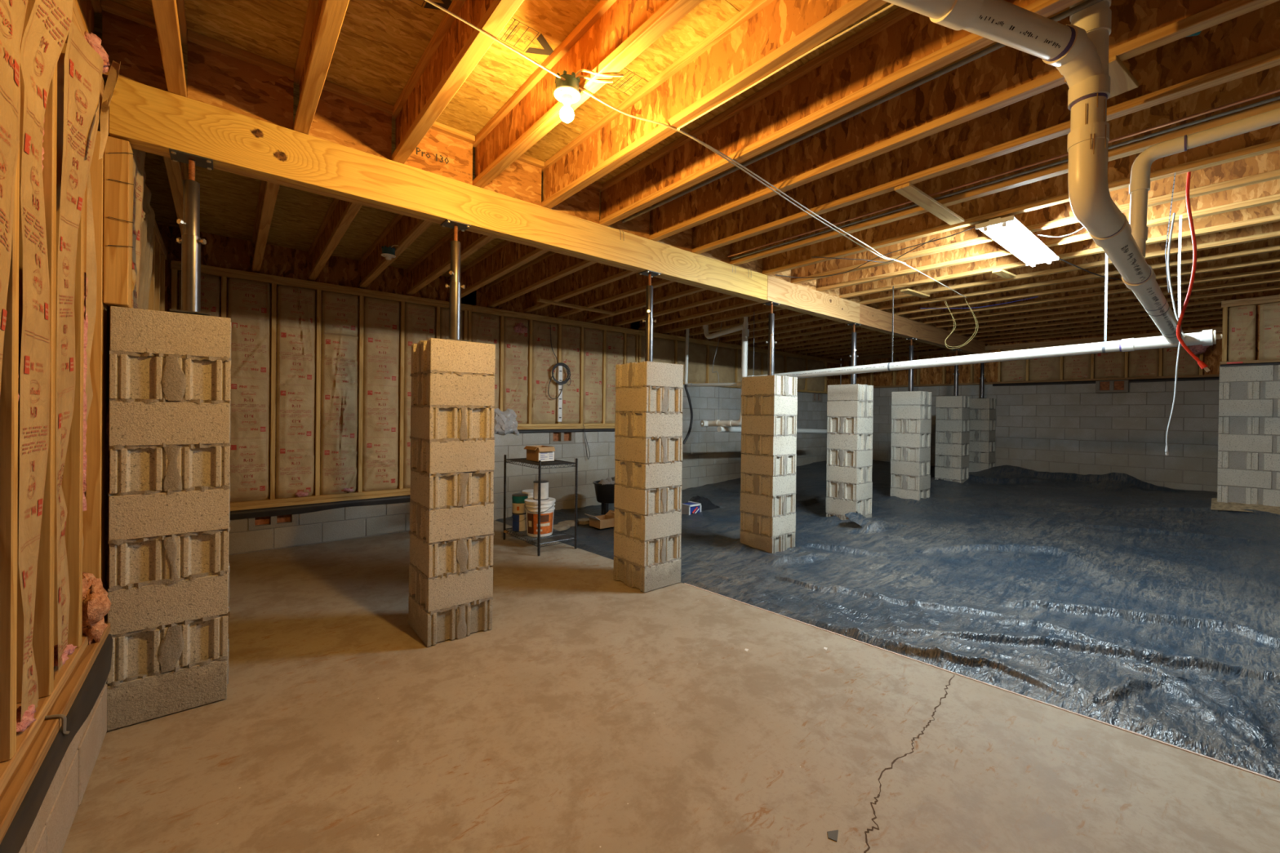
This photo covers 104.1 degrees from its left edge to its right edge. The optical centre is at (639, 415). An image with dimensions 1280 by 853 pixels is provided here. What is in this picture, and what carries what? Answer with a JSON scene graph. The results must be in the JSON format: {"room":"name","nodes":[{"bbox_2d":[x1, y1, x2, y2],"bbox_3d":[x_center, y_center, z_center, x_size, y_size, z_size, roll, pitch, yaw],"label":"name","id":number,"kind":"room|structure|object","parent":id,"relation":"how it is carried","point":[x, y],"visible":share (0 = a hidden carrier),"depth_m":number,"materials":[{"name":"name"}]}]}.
{"room":"unfinished basement","nodes":[
{"label":"unfinished basement","id":0,"kind":"room"},
{"bbox_2d":[0,0,167,852],"bbox_3d":[-1.204,-0.149,0.752,0.270,3.250,9.900,0,0,-40],"label":"wall","id":1,"kind":"structure","parent":0,"point":[46,773],"depth_m":1.55,"materials":[{"name":"brown wood"}]},
{"bbox_2d":[0,0,27,393],"bbox_3d":[-1.422,-0.248,1.110,0.073,2.200,0.334,0,0,-40],"label":"insulation batt","id":2,"kind":"object","parent":1,"relation":"attached to","point":[12,12],"visible":1,"depth_m":1.15,"materials":[{"name":"paper"}]},
{"bbox_2d":[16,704,35,733],"bbox_3d":[-1.717,0.838,1.370,0.082,0.064,0.132,0,0,-40],"label":"tuft","id":3,"kind":"object","parent":1,"relation":"on","point":[28,718],"visible":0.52,"depth_m":1.36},
{"bbox_2d":[18,0,73,719],"bbox_3d":[-1.673,-0.243,1.416,0.088,2.180,0.320,0,0,-40],"label":"insulation batt","id":4,"kind":"object","parent":1,"relation":"attached to","point":[47,28],"visible":1,"depth_m":1.38,"materials":[{"name":"paper"}]},
{"bbox_2d":[44,714,69,735],"bbox_3d":[-1.777,0.918,1.462,0.163,0.065,0.014,1,0,-16],"label":"metal clip","id":5,"kind":"object","parent":1,"relation":"on","point":[64,719],"visible":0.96,"depth_m":1.48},
{"bbox_2d":[53,644,76,666],"bbox_3d":[-1.993,0.819,1.711,0.067,0.061,0.143,0,0,-40],"label":"tuft","id":6,"kind":"object","parent":1,"relation":"on","point":[69,650],"visible":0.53,"depth_m":1.70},
{"bbox_2d":[56,21,103,671],"bbox_3d":[-1.928,-0.230,1.694,0.074,2.145,0.316,0,0,-34],"label":"insulation batt","id":7,"kind":"object","parent":1,"relation":"attached to","point":[83,66],"visible":1,"depth_m":1.69,"materials":[{"name":"paper"}]},
{"bbox_2d":[98,60,120,159],"bbox_3d":[-1.983,-1.150,1.871,0.033,0.483,0.240,0,0,-40],"label":"flap","id":8,"kind":"object","parent":7,"relation":"attached to","point":[113,76],"visible":1,"depth_m":1.81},
{"bbox_2d":[82,170,97,552],"bbox_3d":[-2.123,-0.057,1.914,0.045,1.773,0.141,0,0,-40],"label":"insulation batt","id":9,"kind":"object","parent":1,"relation":"attached to","point":[91,268],"depth_m":1.89,"materials":[{"name":"paper"}]},
{"bbox_2d":[81,572,111,644],"bbox_3d":[-2.170,0.758,1.964,0.260,0.277,0.142,1,0,27],"label":"tuft","id":10,"kind":"object","parent":1,"relation":"on","point":[96,604],"visible":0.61,"depth_m":1.93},
{"bbox_2d":[84,31,109,73],"bbox_3d":[-2.072,-1.375,1.870,0.102,0.107,0.153,0,0,-40],"label":"tuft","id":11,"kind":"object","parent":1,"relation":"on","point":[92,39],"visible":0.2,"depth_m":1.86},
{"bbox_2d":[105,148,146,591],"bbox_3d":[-2.432,-0.252,2.330,0.146,2.188,0.292,0,0,-40],"label":"insulation batt","id":12,"kind":"object","parent":1,"relation":"attached to","point":[139,157],"visible":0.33,"depth_m":2.36,"materials":[{"name":"paper"}]},
{"bbox_2d":[137,182,151,309],"bbox_3d":[-2.954,-0.261,2.897,0.167,2.188,0.359,0,0,-40],"label":"insulation batt","id":13,"kind":"object","parent":1,"relation":"attached to","point":[147,193],"visible":0.21,"depth_m":2.92,"materials":[{"name":"paper"}]},
{"bbox_2d":[142,205,155,309],"bbox_3d":[-3.213,-0.266,3.204,0.137,2.188,0.360,0,0,-40],"label":"insulation batt","id":14,"kind":"object","parent":1,"relation":"attached to","point":[150,224],"visible":0.2,"depth_m":3.18,"materials":[{"name":"paper"}]},
{"bbox_2d":[157,224,842,555],"bbox_3d":[0.277,-0.169,8.281,11.980,3.250,0.222,0,0,-40],"label":"wall","id":15,"kind":"structure","parent":0,"point":[709,455],"depth_m":6.01,"materials":[{"name":"brown wood"}]},
{"bbox_2d":[177,271,221,316],"bbox_3d":[-4.074,-0.241,4.606,0.316,2.133,0.120,0,0,-40],"label":"insulation batt","id":16,"kind":"object","parent":15,"relation":"attached to","point":[211,286],"visible":0.09,"depth_m":4.62,"materials":[{"name":"paper"}]},
{"bbox_2d":[226,278,271,502],"bbox_3d":[-3.798,-0.239,4.842,0.355,2.133,0.129,0,0,-40],"label":"insulation batt","id":17,"kind":"object","parent":15,"relation":"attached to","point":[248,302],"visible":0.91,"depth_m":4.81,"materials":[{"name":"paper"}]},
{"bbox_2d":[248,514,297,530],"bbox_3d":[-3.655,1.014,4.972,0.396,0.195,0.104,0,0,-40],"label":"air vent","id":18,"kind":"object","parent":15,"relation":"in","point":[255,522],"depth_m":4.94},
{"bbox_2d":[275,284,315,498],"bbox_3d":[-3.506,-0.237,5.082,0.348,2.133,0.139,0,0,-40],"label":"insulation batt","id":19,"kind":"object","parent":15,"relation":"attached to","point":[295,318],"visible":1,"depth_m":5.04,"materials":[{"name":"paper"}]},
{"bbox_2d":[320,291,358,494],"bbox_3d":[-3.200,-0.234,5.315,0.361,2.133,0.160,0,0,-40],"label":"insulation batt","id":20,"kind":"object","parent":15,"relation":"attached to","point":[340,311],"visible":0.99,"depth_m":5.27,"materials":[{"name":"paper"}]},
{"bbox_2d":[362,297,399,491],"bbox_3d":[-2.899,-0.232,5.589,0.387,2.133,0.130,0,0,-40],"label":"insulation batt","id":21,"kind":"object","parent":15,"relation":"attached to","point":[381,318],"visible":1,"depth_m":5.54,"materials":[{"name":"paper"}]},
{"bbox_2d":[403,302,435,488],"bbox_3d":[-2.584,-0.230,5.846,0.366,2.133,0.133,0,0,-40],"label":"insulation batt","id":22,"kind":"object","parent":15,"relation":"attached to","point":[420,319],"visible":0.33,"depth_m":5.74,"materials":[{"name":"paper"}]},
{"bbox_2d":[440,307,462,340],"bbox_3d":[-2.308,-0.228,6.076,0.299,2.133,0.126,0,0,-40],"label":"insulation batt","id":23,"kind":"object","parent":15,"relation":"attached to","point":[444,313],"visible":0.07,"depth_m":5.99,"materials":[{"name":"paper"}]},
{"bbox_2d":[471,312,499,413],"bbox_3d":[-1.976,-0.594,6.353,0.397,1.396,0.136,0,0,-40],"label":"insulation batt","id":24,"kind":"object","parent":15,"relation":"attached to","point":[485,328],"visible":0.33,"depth_m":6.33,"materials":[{"name":"paper"}]},
{"bbox_2d":[493,408,519,435],"bbox_3d":[-1.715,0.083,6.441,0.369,0.353,0.064,0,0,-40],"label":"plastic bag","id":25,"kind":"object","parent":15,"relation":"hanging from","point":[505,422],"visible":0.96,"depth_m":6.41,"materials":[{"name":"white"}]},
{"bbox_2d":[502,316,528,423],"bbox_3d":[-1.652,-0.592,6.615,0.380,1.396,0.127,0,0,-40],"label":"insulation batt","id":26,"kind":"object","parent":15,"relation":"attached to","point":[515,393],"visible":0.92,"depth_m":6.57,"materials":[{"name":"paper"}]},
{"bbox_2d":[531,320,557,423],"bbox_3d":[-1.319,-0.589,6.891,0.422,1.396,0.133,0,0,-40],"label":"insulation batt","id":27,"kind":"object","parent":15,"relation":"attached to","point":[544,408],"visible":0.93,"depth_m":6.84,"materials":[{"name":"paper"}]},
{"bbox_2d":[556,365,562,422],"bbox_3d":[-1.125,-0.309,6.981,0.064,0.790,0.045,0,0,-40],"label":"wall strip","id":28,"kind":"object","parent":15,"relation":"attached to","point":[559,376],"visible":0.97,"depth_m":6.96,"materials":[{"name":"white plastic"}]},
{"bbox_2d":[547,324,571,399],"bbox_3d":[-1.117,-0.739,6.944,0.372,1.030,0.069,0,0,-40],"label":"cable coil","id":29,"kind":"object","parent":28,"relation":"hanging from","point":[564,365],"visible":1,"depth_m":6.92,"materials":[{"name":"rubber"}]},
{"bbox_2d":[549,431,574,444],"bbox_3d":[-1.125,0.298,7.067,0.396,0.195,0.104,0,0,-40],"label":"air vent","id":30,"kind":"object","parent":15,"relation":"in","point":[555,437],"depth_m":7.04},
{"bbox_2d":[560,324,580,423],"bbox_3d":[-1.000,-0.587,7.149,0.347,1.396,0.159,0,0,-40],"label":"insulation batt","id":31,"kind":"object","parent":15,"relation":"attached to","point":[570,355],"visible":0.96,"depth_m":7.12,"materials":[{"name":"paper"}]},
{"bbox_2d":[582,328,603,423],"bbox_3d":[-0.706,-0.584,7.401,0.370,1.396,0.107,0,0,-40],"label":"insulation batt","id":32,"kind":"object","parent":15,"relation":"attached to","point":[593,338],"visible":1,"depth_m":7.36,"materials":[{"name":"paper"}]},
{"bbox_2d":[604,331,623,422],"bbox_3d":[-0.402,-0.582,7.655,0.360,1.396,0.138,0,0,-40],"label":"insulation batt","id":33,"kind":"object","parent":15,"relation":"attached to","point":[615,340],"visible":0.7,"depth_m":7.58,"materials":[{"name":"paper"}]},
{"bbox_2d":[626,333,635,363],"bbox_3d":[-0.165,-0.580,7.861,0.207,1.396,0.130,0,0,-40],"label":"insulation batt","id":34,"kind":"object","parent":15,"relation":"attached to","point":[630,339],"visible":0.34,"depth_m":7.80,"materials":[{"name":"paper"}]},
{"bbox_2d":[640,336,674,364],"bbox_3d":[0.288,-0.929,8.225,0.774,0.691,0.123,0,0,-40],"label":"insulation batt","id":35,"kind":"object","parent":15,"relation":"attached to","point":[663,348],"visible":0.49,"depth_m":8.22,"materials":[{"name":"paper"}]},
{"bbox_2d":[677,341,706,383],"bbox_3d":[0.904,-0.925,8.739,0.778,0.691,0.129,0,0,-40],"label":"insulation batt","id":36,"kind":"object","parent":15,"relation":"attached to","point":[697,352],"visible":0.82,"depth_m":8.72,"materials":[{"name":"paper"}]},
{"bbox_2d":[709,345,735,382],"bbox_3d":[1.529,-0.920,9.237,0.749,0.691,0.098,0,0,-40],"label":"insulation batt","id":37,"kind":"object","parent":15,"relation":"attached to","point":[724,360],"visible":0.91,"depth_m":9.18,"materials":[{"name":"paper"}]},
{"bbox_2d":[737,349,761,382],"bbox_3d":[2.143,-0.915,9.750,0.750,0.691,0.096,0,0,-40],"label":"insulation batt","id":38,"kind":"object","parent":15,"relation":"attached to","point":[753,368],"visible":0.58,"depth_m":9.73,"materials":[{"name":"paper"}]},
{"bbox_2d":[763,353,783,374],"bbox_3d":[2.757,-0.911,10.263,0.749,0.691,0.101,0,0,-40],"label":"insulation batt","id":39,"kind":"object","parent":15,"relation":"attached to","point":[779,359],"visible":0.41,"depth_m":10.26,"materials":[{"name":"paper"}]},
{"bbox_2d":[786,356,806,390],"bbox_3d":[3.376,-0.906,10.768,0.747,0.691,0.115,0,0,-40],"label":"insulation batt","id":40,"kind":"object","parent":15,"relation":"attached to","point":[793,364],"visible":0.57,"depth_m":10.76,"materials":[{"name":"paper"}]},
{"bbox_2d":[807,359,824,391],"bbox_3d":[3.990,-0.901,11.281,0.750,0.691,0.098,0,0,-40],"label":"insulation batt","id":41,"kind":"object","parent":15,"relation":"attached to","point":[814,384],"visible":0.84,"depth_m":11.22,"materials":[{"name":"paper"}]},
{"bbox_2d":[62,520,1279,852],"bbox_3d":[0.207,1.455,1.917,4.028,0.144,9.850,0,0,-40],"label":"floor","id":42,"kind":"structure","parent":0,"point":[595,713],"depth_m":2.09,"materials":[{"name":"concrete"}]},
{"bbox_2d":[106,306,231,731],"bbox_3d":[-2.241,0.441,2.407,0.409,1.826,0.409,0,0,-40],"label":"pillar","id":43,"kind":"structure","parent":42,"relation":"on","point":[169,494],"depth_m":2.25,"materials":[{"name":"concrete"}]},
{"bbox_2d":[168,148,213,315],"bbox_3d":[-2.093,-0.835,2.327,0.150,0.726,0.120,0,0,-40],"label":"post","id":44,"kind":"object","parent":43,"relation":"on","point":[191,241],"visible":0.98,"depth_m":2.31,"materials":[{"name":"metal"}]},
{"bbox_2d":[408,337,495,646],"bbox_3d":[-1.210,0.451,3.203,0.409,1.822,0.409,0,0,-40],"label":"pillar","id":45,"kind":"structure","parent":42,"relation":"on","point":[451,532],"depth_m":3.05,"materials":[{"name":"concrete"}]},
{"bbox_2d":[440,218,471,342],"bbox_3d":[-1.152,-0.826,3.111,0.150,0.730,0.120,0,0,-40],"label":"post","id":46,"kind":"object","parent":45,"relation":"on","point":[455,286],"visible":0.95,"depth_m":3.08,"materials":[{"name":"metal"}]},
{"bbox_2d":[502,454,577,555],"bbox_3d":[-1.065,0.893,5.259,0.452,0.925,0.799,0,0,-40],"label":"wire shelf","id":47,"kind":"object","parent":42,"relation":"on","point":[556,462],"visible":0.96,"depth_m":5.09,"materials":[{"name":"black metal"}]},
{"bbox_2d":[511,513,526,532],"bbox_3d":[-1.288,1.138,5.358,0.171,0.190,0.171,0,0,-40],"label":"paint can","id":48,"kind":"object","parent":47,"relation":"on","point":[519,521],"visible":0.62,"depth_m":5.29,"materials":[{"name":"blue metal"}]},
{"bbox_2d":[511,493,528,514],"bbox_3d":[-1.287,0.945,5.350,0.171,0.195,0.171,0,0,-40],"label":"paint can","id":49,"kind":"object","parent":48,"relation":"on","point":[517,500],"visible":0.88,"depth_m":5.28,"materials":[{"name":"metal"}]},
{"bbox_2d":[524,445,555,462],"bbox_3d":[-1.066,0.391,5.266,0.226,0.171,0.312,0,0,-40],"label":"cardboard box","id":50,"kind":"object","parent":47,"relation":"on","point":[534,453],"visible":0.99,"depth_m":5.19,"materials":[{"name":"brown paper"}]},
{"bbox_2d":[524,497,555,537],"bbox_3d":[-1.046,1.057,5.206,0.322,0.360,0.322,0,0,-40],"label":"bucket","id":51,"kind":"object","parent":47,"relation":"on","point":[547,507],"visible":0.9,"depth_m":5.09,"materials":[{"name":"white plastic"}]},
{"bbox_2d":[533,480,548,500],"bbox_3d":[-1.042,0.784,5.246,0.162,0.185,0.162,0,0,-40],"label":"paint can","id":52,"kind":"object","parent":51,"relation":"on","point":[544,484],"visible":0.88,"depth_m":5.19,"materials":[{"name":"white metal"}]},
{"bbox_2d":[613,360,683,592],"bbox_3d":[0.067,0.474,4.130,0.409,1.797,0.409,0,0,-40],"label":"pillar","id":53,"kind":"structure","parent":42,"relation":"on","point":[648,422],"depth_m":3.98,"materials":[{"name":"concrete"}]},
{"bbox_2d":[638,270,661,361],"bbox_3d":[0.078,-0.804,4.134,0.150,0.755,0.120,0,0,-40],"label":"post","id":54,"kind":"object","parent":53,"relation":"on","point":[649,321],"visible":0.94,"depth_m":4.11,"materials":[{"name":"metal"}]},
{"bbox_2d":[74,0,1279,359],"bbox_3d":[3.416,-1.520,4.609,12.367,0.396,9.749,0,0,-40],"label":"ceiling","id":55,"kind":"structure","parent":0,"point":[410,82],"depth_m":2.80,"materials":[{"name":"brown wood"}]},
{"bbox_2d":[409,0,451,9],"bbox_3d":[-0.931,-1.735,2.010,0.420,0.001,0.160,0,0,-40],"label":"print","id":56,"kind":"object","parent":55,"relation":"on","point":[446,3],"depth_m":2.11},
{"bbox_2d":[416,146,448,164],"bbox_3d":[-1.237,-1.550,2.979,0.190,0.045,0.001,0,0,-40],"label":"print","id":57,"kind":"object","parent":55,"relation":"attached to","point":[416,147],"depth_m":2.99},
{"bbox_2d":[497,17,553,55],"bbox_3d":[-0.560,-1.732,2.267,0.420,0.001,0.160,0,0,-40],"label":"print","id":58,"kind":"object","parent":55,"relation":"on","point":[547,50],"depth_m":2.33},
{"bbox_2d":[108,76,985,354],"bbox_3d":[2.092,-1.294,5.795,11.385,0.255,0.133,0,0,-40],"label":"support beam","id":59,"kind":"structure","parent":55,"relation":"attached to","point":[153,120],"depth_m":2.93,"materials":[{"name":"brown wood"}]},
{"bbox_2d":[537,298,614,315],"bbox_3d":[-0.796,-1.393,6.408,1.161,0.030,0.070,0,0,-42],"label":"batten","id":60,"kind":"object","parent":55,"relation":"attached to","point":[542,300],"visible":1,"depth_m":6.35,"materials":[{"name":"brown wood"}]},
{"bbox_2d":[553,68,623,123],"bbox_3d":[-0.218,-1.370,2.144,0.312,0.199,0.117,1,0,7],"label":"lamp","id":61,"kind":"object","parent":55,"relation":"attached to","point":[566,91],"visible":1,"depth_m":2.13,"materials":[{"name":"glass"}]},
{"bbox_2d":[606,67,648,96],"bbox_3d":[-0.054,-1.728,2.597,0.420,0.001,0.160,0,0,-40],"label":"print","id":62,"kind":"object","parent":55,"relation":"on","point":[624,68],"depth_m":2.59},
{"bbox_2d":[424,0,965,297],"bbox_3d":[1.287,-1.402,3.542,6.899,0.029,0.098,0,0,-43],"label":"cable","id":63,"kind":"object","parent":55,"relation":"attached to","point":[428,1],"visible":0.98,"depth_m":2.35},
{"bbox_2d":[684,316,749,426],"bbox_3d":[0.987,-0.780,7.642,0.174,1.905,1.599,0,0,-40],"label":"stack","id":64,"kind":"object","parent":55,"relation":"hanging from","point":[745,331],"visible":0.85,"depth_m":7.32,"materials":[{"name":"beige plastic"}]},
{"bbox_2d":[716,426,826,433],"bbox_3d":[2.338,0.250,8.325,3.052,0.164,0.084,0,0,-40],"label":"pipe","id":65,"kind":"object","parent":64,"relation":"attached to","point":[720,428],"visible":0.43,"depth_m":8.59,"materials":[{"name":"white plastic"}]},
{"bbox_2d":[753,315,754,362],"bbox_3d":[1.535,-0.942,6.845,0.098,0.980,0.019,0,0,-40],"label":"strap","id":66,"kind":"object","parent":55,"relation":"hanging from","point":[753,316],"visible":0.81,"depth_m":6.87,"materials":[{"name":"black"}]},
{"bbox_2d":[746,329,1222,378],"bbox_3d":[2.859,-0.537,5.245,0.115,0.232,4.247,0,0,-40],"label":"horizontal pipe","id":67,"kind":"object","parent":66,"relation":"hanging from","point":[1206,337],"visible":0.88,"depth_m":4.46,"materials":[{"name":"white plastic"}]},
{"bbox_2d":[676,3,894,129],"bbox_3d":[0.939,-1.406,1.607,0.026,0.008,2.300,0,0,-41],"label":"cable","id":68,"kind":"object","parent":55,"relation":"attached to","point":[891,4],"visible":1,"depth_m":1.98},
{"bbox_2d":[678,128,906,263],"bbox_3d":[1.296,-1.393,3.515,3.051,0.031,0.054,0,0,-43],"label":"cable","id":69,"kind":"object","parent":55,"relation":"attached to","point":[679,130],"visible":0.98,"depth_m":3.05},
{"bbox_2d":[622,0,1102,222],"bbox_3d":[1.867,-1.456,1.435,0.022,0.022,6.250,0,0,-40],"label":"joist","id":70,"kind":"object","parent":55,"relation":"attached to","point":[1087,3],"visible":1,"depth_m":2.35,"materials":[{"name":"wood"}]},
{"bbox_2d":[775,226,975,278],"bbox_3d":[2.017,-1.375,4.392,0.272,0.068,1.804,0,0,-40],"label":"wire","id":71,"kind":"object","parent":55,"relation":"hanging from","point":[974,226],"visible":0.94,"depth_m":4.30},
{"bbox_2d":[727,88,1279,257],"bbox_3d":[2.817,-1.441,2.225,0.016,0.016,6.250,0,0,-40],"label":"joist","id":72,"kind":"object","parent":55,"relation":"attached to","point":[1276,91],"visible":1,"depth_m":2.85,"materials":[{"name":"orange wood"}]},
{"bbox_2d":[731,95,1279,259],"bbox_3d":[2.855,-1.428,2.257,0.016,0.016,6.250,0,0,-40],"label":"joist","id":73,"kind":"object","parent":55,"relation":"attached to","point":[1276,98],"visible":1,"depth_m":2.89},
{"bbox_2d":[883,0,1184,343],"bbox_3d":[2.219,-1.125,2.385,4.554,1.134,0.447,0,0,-33],"label":"drain pipe","id":74,"kind":"object","parent":55,"relation":"attached to","point":[1078,50],"visible":0.97,"depth_m":1.77,"materials":[{"name":"beige plastic"}]},
{"bbox_2d":[1164,214,1182,334],"bbox_3d":[3.721,-0.978,3.495,0.024,0.824,0.105,0,0,-40],"label":"strap","id":75,"kind":"object","parent":74,"relation":"hanging from","point":[1180,216],"visible":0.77,"depth_m":3.46,"materials":[{"name":"white"}]},
{"bbox_2d":[1164,213,1182,455],"bbox_3d":[3.662,-0.558,3.421,0.022,1.666,0.074,0,0,-40],"label":"cable","id":76,"kind":"object","parent":74,"relation":"hanging from","point":[1166,449],"visible":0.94,"depth_m":3.42,"materials":[{"name":"white plastic"}]},
{"bbox_2d":[1128,107,1279,257],"bbox_3d":[3.165,-1.021,1.420,0.072,0.571,2.559,0,0,-40],"label":"pipe","id":77,"kind":"object","parent":74,"relation":"on","point":[1140,183],"visible":0.94,"depth_m":2.30,"materials":[{"name":"beige plastic"}]},
{"bbox_2d":[975,215,1122,280],"bbox_3d":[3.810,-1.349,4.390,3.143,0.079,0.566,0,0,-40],"label":"light","id":78,"kind":"object","parent":55,"relation":"attached to","point":[1007,232],"depth_m":3.87,"materials":[{"name":"paint"}]},
{"bbox_2d":[1102,253,1107,352],"bbox_3d":[3.822,-0.954,4.097,0.098,0.876,0.019,0,0,-40],"label":"strap","id":79,"kind":"object","parent":55,"relation":"hanging from","point":[1106,255],"visible":0.91,"depth_m":4.12,"materials":[{"name":"white"}]},
{"bbox_2d":[1176,171,1209,372],"bbox_3d":[3.138,-0.819,2.820,0.047,1.152,0.131,0,0,-35],"label":"cable","id":80,"kind":"object","parent":55,"relation":"hanging from","point":[1202,365],"visible":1,"depth_m":2.82,"materials":[{"name":"red plastic"}]},
{"bbox_2d":[841,289,1279,506],"bbox_3d":[6.680,-0.043,8.097,2.572,3.350,8.700,0,0,-40],"label":"wall","id":81,"kind":"structure","parent":0,"point":[1224,435],"depth_m":8.12,"materials":[{"name":"grey concrete"}]},
{"bbox_2d":[1000,347,1026,382],"bbox_3d":[7.049,-0.956,9.417,0.093,0.621,0.392,0,0,-40],"label":"insulation batt","id":82,"kind":"object","parent":81,"relation":"on","point":[1015,370],"visible":0.66,"depth_m":9.39,"materials":[{"name":"paper"}]},
{"bbox_2d":[1029,345,1060,381],"bbox_3d":[7.348,-0.951,9.061,0.090,0.621,0.440,0,0,-40],"label":"insulation batt","id":83,"kind":"object","parent":81,"relation":"on","point":[1043,368],"visible":0.55,"depth_m":9.04,"materials":[{"name":"paper"}]},
{"bbox_2d":[1063,342,1090,379],"bbox_3d":[7.635,-0.946,8.714,0.090,0.621,0.360,0,0,-40],"label":"insulation batt","id":84,"kind":"object","parent":81,"relation":"on","point":[1075,366],"visible":0.7,"depth_m":8.69,"materials":[{"name":"paper"}]},
{"bbox_2d":[1094,342,1124,378],"bbox_3d":[7.900,-0.941,8.395,0.096,0.621,0.368,0,0,-40],"label":"insulation batt","id":85,"kind":"object","parent":81,"relation":"on","point":[1111,364],"visible":0.74,"depth_m":8.37,"materials":[{"name":"paper"}]},
{"bbox_2d":[1095,380,1128,392],"bbox_3d":[7.862,-0.483,8.304,0.104,0.195,0.396,0,0,-40],"label":"air vent","id":86,"kind":"object","parent":81,"relation":"in","point":[1101,386],"depth_m":8.26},
{"bbox_2d":[1128,348,1158,377],"bbox_3d":[8.162,-0.937,8.086,0.089,0.621,0.341,0,0,-40],"label":"insulation batt","id":87,"kind":"object","parent":81,"relation":"on","point":[1143,362],"visible":0.66,"depth_m":8.06,"materials":[{"name":"paper"}]},
{"bbox_2d":[1162,346,1199,376],"bbox_3d":[8.421,-0.932,7.768,0.091,0.621,0.380,0,0,-40],"label":"insulation batt","id":88,"kind":"object","parent":81,"relation":"on","point":[1188,365],"visible":0.6,"depth_m":7.75,"materials":[{"name":"paper"}]},
{"bbox_2d":[1227,304,1256,361],"bbox_3d":[7.011,-0.956,5.808,0.130,0.636,0.203,0,0,-40],"label":"insulation batt","id":89,"kind":"object","parent":81,"relation":"on","point":[1242,319],"visible":1,"depth_m":5.78,"materials":[{"name":"paper"}]},
{"bbox_2d":[1258,302,1279,359],"bbox_3d":[7.204,-0.953,5.569,0.141,0.636,0.359,0,0,-40],"label":"insulation batt","id":90,"kind":"object","parent":81,"relation":"on","point":[1269,313],"visible":1,"depth_m":5.63,"materials":[{"name":"paper"}]},
{"bbox_2d":[1210,497,1279,514],"bbox_3d":[4.693,1.329,5.682,8.700,0.783,9.900,0,0,-40],"label":"ground","id":91,"kind":"structure","parent":0,"point":[1232,506],"depth_m":5.72,"materials":[{"name":"soil"}]},
{"bbox_2d":[494,459,1279,780],"bbox_3d":[4.232,1.153,5.913,8.756,0.535,8.650,0,0,-40],"label":"plastic sheet","id":92,"kind":"object","parent":91,"relation":"on","point":[1124,601],"visible":0.85,"depth_m":4.01,"materials":[{"name":"plastic"}]},
{"bbox_2d":[584,510,614,529],"bbox_3d":[-0.451,1.267,6.064,0.382,0.160,0.230,0,0,-40],"label":"carton","id":93,"kind":"object","parent":92,"relation":"on","point":[602,522],"visible":0.82,"depth_m":6.00,"materials":[{"name":"cardboard"}]},
{"bbox_2d":[592,480,615,515],"bbox_3d":[-0.422,1.125,6.718,0.430,0.460,0.430,0,0,-40],"label":"tub","id":94,"kind":"object","parent":92,"relation":"on","point":[605,494],"visible":0.58,"depth_m":6.56,"materials":[{"name":"black plastic"}]},
{"bbox_2d":[681,501,701,515],"bbox_3d":[0.678,1.283,6.849,0.240,0.160,0.249,0,0,-40],"label":"box","id":95,"kind":"object","parent":92,"relation":"on","point":[689,508],"visible":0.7,"depth_m":6.76,"materials":[{"name":"white cardboard"}]},
{"bbox_2d":[685,494,719,511],"bbox_3d":[0.854,1.238,7.169,0.420,0.199,0.420,0,0,-40],"label":"bag","id":96,"kind":"object","parent":92,"relation":"on","point":[706,504],"visible":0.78,"depth_m":7.07,"materials":[{"name":"plastic"}]},
{"bbox_2d":[740,375,797,553],"bbox_3d":[1.318,0.492,5.116,0.409,1.779,0.409,0,0,-40],"label":"pillar","id":97,"kind":"structure","parent":92,"relation":"on","point":[769,403],"depth_m":4.97,"materials":[{"name":"concrete"}]},
{"bbox_2d":[763,301,781,375],"bbox_3d":[1.373,-0.786,5.212,0.150,0.773,0.120,0,0,-40],"label":"post","id":98,"kind":"object","parent":97,"relation":"on","point":[771,361],"visible":0.91,"depth_m":5.19,"materials":[{"name":"metal"}]},
{"bbox_2d":[825,384,873,519],"bbox_3d":[2.643,0.527,6.293,0.409,1.823,0.409,0,0,-40],"label":"pillar","id":99,"kind":"structure","parent":92,"relation":"on","point":[850,418],"depth_m":6.15,"materials":[{"name":"concrete"}]},
{"bbox_2d":[846,322,862,384],"bbox_3d":[2.714,-0.774,6.329,0.150,0.776,0.120,0,0,-40],"label":"post","id":100,"kind":"object","parent":99,"relation":"on","point":[853,356],"visible":0.93,"depth_m":6.30,"materials":[{"name":"metal"}]},
{"bbox_2d":[844,511,872,526],"bbox_3d":[2.625,1.223,5.886,0.340,0.143,0.317,0,0,-40],"label":"flap","id":101,"kind":"object","parent":92,"relation":"on","point":[858,518],"visible":0.88,"depth_m":5.86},
{"bbox_2d":[890,391,931,500],"bbox_3d":[3.983,0.559,7.338,0.409,1.823,0.409,0,0,-40],"label":"pillar","id":102,"kind":"structure","parent":92,"relation":"on","point":[911,411],"depth_m":7.20,"materials":[{"name":"concrete"}]},
{"bbox_2d":[905,337,917,391],"bbox_3d":[4.043,-0.753,7.436,0.150,0.798,0.120,0,0,-40],"label":"post","id":103,"kind":"object","parent":102,"relation":"on","point":[911,346],"visible":0.78,"depth_m":7.41,"materials":[{"name":"metal"}]},
{"bbox_2d":[934,395,970,483],"bbox_3d":[5.386,0.579,8.600,0.409,1.823,0.409,0,0,-40],"label":"pillar","id":104,"kind":"structure","parent":92,"relation":"on","point":[953,412],"depth_m":8.46,"materials":[{"name":"concrete"}]},
{"bbox_2d":[968,398,995,471],"bbox_3d":[6.529,0.587,9.578,0.409,1.826,0.409,0,0,-40],"label":"pillar","id":105,"kind":"structure","parent":92,"relation":"on","point":[982,411],"depth_m":9.42,"materials":[{"name":"concrete"}]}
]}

